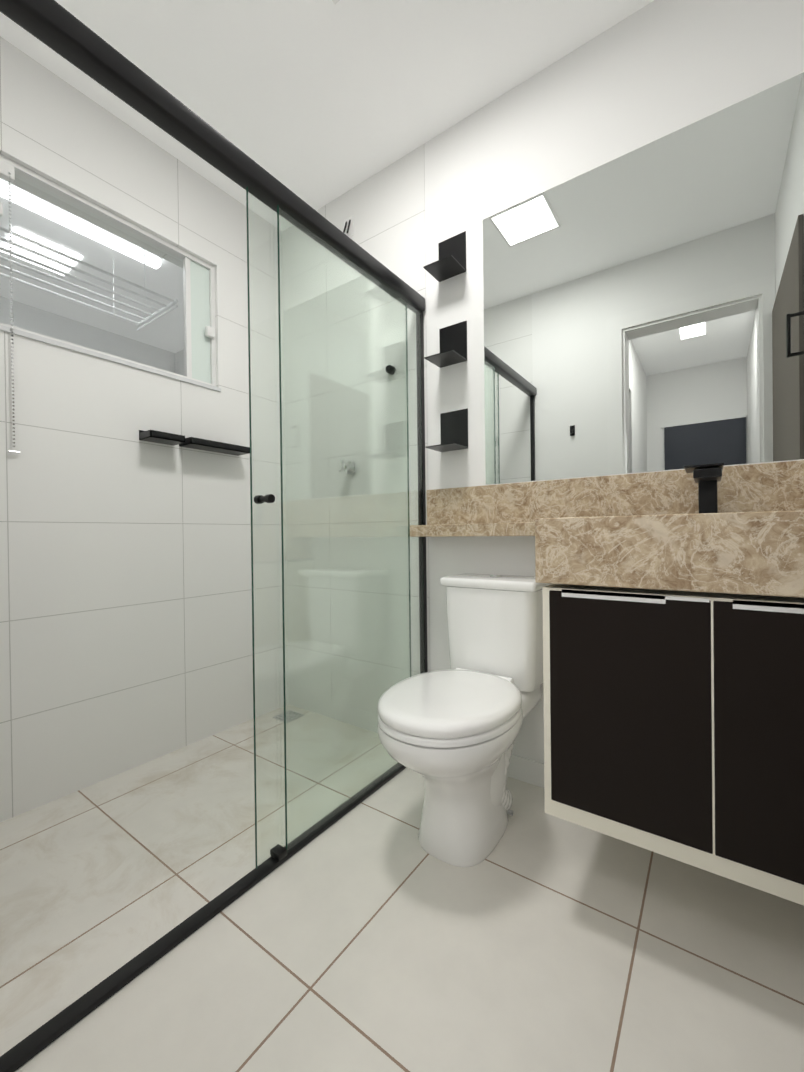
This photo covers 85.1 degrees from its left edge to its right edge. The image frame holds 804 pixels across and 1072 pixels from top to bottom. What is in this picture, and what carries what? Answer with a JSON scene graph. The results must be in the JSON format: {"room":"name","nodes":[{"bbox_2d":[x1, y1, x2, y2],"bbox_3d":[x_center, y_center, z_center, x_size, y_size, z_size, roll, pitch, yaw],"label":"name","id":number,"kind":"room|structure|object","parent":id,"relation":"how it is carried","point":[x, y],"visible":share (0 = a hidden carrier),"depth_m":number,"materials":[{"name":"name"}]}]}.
{"room":"bathroom","nodes":[
{"label":"bathroom","id":0,"kind":"room"},
{"bbox_2d":[0,296,175,372],"bbox_3d":[-2.831,-0.339,2.862,0.150,2.540,2.950,0,0,35],"label":"wall","id":1,"kind":"structure","parent":0,"point":[119,347],"depth_m":3.32,"materials":[{"name":"white paint"}]},
{"bbox_2d":[0,36,288,822],"bbox_3d":[-1.142,-0.353,1.759,0.150,2.540,1.568,0,0,35],"label":"wall","id":2,"kind":"structure","parent":0,"point":[125,603],"depth_m":1.72,"materials":[{"name":"tile"}]},
{"bbox_2d":[0,154,220,453],"bbox_3d":[-1.140,-0.764,1.751,0.164,0.980,0.814,0,0,35],"label":"window","id":3,"kind":"structure","parent":2,"relation":"in","point":[199,343],"depth_m":1.84,"materials":[{"name":"white metal"}]},
{"bbox_2d":[139,430,249,455],"bbox_3d":[-0.885,-0.407,1.909,0.095,0.040,0.448,0,0,35],"label":"shelf","id":4,"kind":"object","parent":2,"relation":"attached to","point":[154,436],"visible":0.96,"depth_m":1.85,"materials":[{"name":"black metal"}]},
{"bbox_2d":[172,349,183,374],"bbox_3d":[-1.191,-0.362,3.414,1.886,2.540,0.150,0,0,35],"label":"wall","id":5,"kind":"structure","parent":0,"point":[180,364],"depth_m":3.84,"materials":[{"name":"white paint"}]},
{"bbox_2d":[0,0,653,352],"bbox_3d":[-1.530,-1.664,0.987,4.460,0.100,4.470,0,0,35],"label":"ceiling","id":6,"kind":"structure","parent":0,"point":[316,104],"depth_m":1.56,"materials":[{"name":"white paint"}]},
{"bbox_2d":[0,181,160,275],"bbox_3d":[-2.021,-1.593,2.251,0.635,0.044,1.220,0,0,35],"label":"tube light","id":7,"kind":"object","parent":6,"relation":"attached to","point":[112,242],"depth_m":2.36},
{"bbox_2d":[0,226,178,330],"bbox_3d":[-1.940,-1.436,1.862,0.465,0.356,1.742,0,0,35],"label":"clothes rack","id":8,"kind":"object","parent":6,"relation":"hanging from","point":[161,310],"depth_m":2.27,"materials":[{"name":"white metal"}]},
{"bbox_2d":[0,704,803,1071],"bbox_3d":[-1.498,0.976,1.002,4.460,0.100,4.470,0,0,35],"label":"floor","id":9,"kind":"structure","parent":0,"point":[368,934],"depth_m":0.99,"materials":[{"name":"tile"}]},
{"bbox_2d":[0,0,427,1071],"bbox_3d":[-0.344,-0.038,1.246,0.062,1.897,1.487,0,0,35],"label":"frame","id":10,"kind":"object","parent":9,"relation":"on","point":[64,32],"visible":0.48,"depth_m":1.02,"materials":[{"name":"black metal"}]},
{"bbox_2d":[246,187,424,867],"bbox_3d":[-0.158,-0.022,1.498,0.022,1.826,0.819,0,0,35],"label":"panel","id":11,"kind":"object","parent":10,"relation":"attached to","point":[408,517],"visible":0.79,"depth_m":1.40,"materials":[{"name":"clear glass"}]},
{"bbox_2d":[273,710,303,722],"bbox_3d":[-0.569,0.905,2.201,0.110,0.005,0.110,0,0,35],"label":"drain grate","id":12,"kind":"object","parent":9,"relation":"on","point":[288,718],"depth_m":2.19,"materials":[{"name":"grey plastic"}]},
{"bbox_2d":[377,573,549,866],"bbox_3d":[0.200,0.521,1.361,0.382,0.764,0.676,0,0,35],"label":"toilet","id":13,"kind":"object","parent":9,"relation":"on","point":[450,735],"visible":1,"depth_m":1.25,"materials":[{"name":"white ceramic"}]},
{"bbox_2d":[282,0,803,762],"bbox_3d":[0.291,-0.370,1.796,2.444,2.540,0.150,0,0,35],"label":"wall","id":14,"kind":"structure","parent":0,"point":[650,72],"depth_m":1.79,"materials":[{"name":"white tile"}]},
{"bbox_2d":[338,459,356,474],"bbox_3d":[-0.230,-0.317,2.032,0.111,0.076,0.069,0,0,35],"label":"shower valve","id":15,"kind":"object","parent":14,"relation":"attached to","point":[341,461],"depth_m":2.04,"materials":[{"name":"silver metal"}]},
{"bbox_2d":[343,216,353,236],"bbox_3d":[-0.222,-1.397,2.011,0.062,0.088,0.069,0,0,35],"label":"electrical outlet","id":16,"kind":"object","parent":14,"relation":"attached to","point":[348,230],"depth_m":2.06,"materials":[{"name":"white plastic"}]},
{"bbox_2d":[385,365,395,374],"bbox_3d":[-0.029,-0.704,1.884,0.053,0.040,0.069,0,0,35],"label":"shower valve","id":17,"kind":"object","parent":14,"relation":"attached to","point":[388,367],"depth_m":1.91,"materials":[{"name":"black metal"}]},
{"bbox_2d":[423,231,465,281],"bbox_3d":[0.167,-1.117,1.706,0.123,0.157,0.122,0,0,35],"label":"shelf","id":18,"kind":"object","parent":14,"relation":"attached to","point":[450,262],"visible":1,"depth_m":1.73,"materials":[{"name":"black metal"}]},
{"bbox_2d":[424,320,466,367],"bbox_3d":[0.171,-0.767,1.708,0.123,0.157,0.122,0,0,35],"label":"shelf","id":19,"kind":"object","parent":14,"relation":"attached to","point":[453,344],"visible":1,"depth_m":1.74,"materials":[{"name":"black metal"}]},
{"bbox_2d":[425,408,467,451],"bbox_3d":[0.175,-0.422,1.710,0.123,0.157,0.122,0,0,35],"label":"shelf","id":20,"kind":"object","parent":14,"relation":"attached to","point":[454,429],"visible":1,"depth_m":1.75,"materials":[{"name":"black metal"}]},
{"bbox_2d":[508,754,543,787],"bbox_3d":[0.629,0.855,1.476,1.238,0.085,0.008,0,0,35],"label":"baseboard","id":21,"kind":"structure","parent":14,"relation":"attached to","point":[526,770],"depth_m":1.59,"materials":[{"name":"white ceramic"}]},
{"bbox_2d":[482,71,803,484],"bbox_3d":[0.710,-0.705,1.397,0.971,1.016,0.006,0,0,35],"label":"wall mirror","id":22,"kind":"object","parent":14,"relation":"attached to","point":[643,308],"visible":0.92,"depth_m":1.34,"materials":[{"name":"white mirror"}]},
{"bbox_2d":[542,584,803,905],"bbox_3d":[0.730,0.385,1.076,0.600,0.537,0.528,0,0,35],"label":"vanity cabinet","id":23,"kind":"object","parent":14,"relation":"attached to","point":[673,724],"visible":0.98,"depth_m":0.88,"materials":[{"name":"black laminated wood"},{"name":"white laminated wood"},{"name":"aluminium"}]},
{"bbox_2d":[410,460,803,597],"bbox_3d":[0.461,-0.042,1.251,1.236,0.298,0.544,0,0,35],"label":"countertop","id":24,"kind":"structure","parent":23,"relation":"on","point":[655,530],"depth_m":0.98,"materials":[{"name":"beige stone"}]},
{"bbox_2d":[684,463,723,512],"bbox_3d":[0.804,-0.116,1.165,0.084,0.135,0.141,0,0,35],"label":"faucet","id":25,"kind":"object","parent":24,"relation":"on","point":[707,477],"visible":0.85,"depth_m":1.17,"materials":[{"name":"black metal"}]}
]}

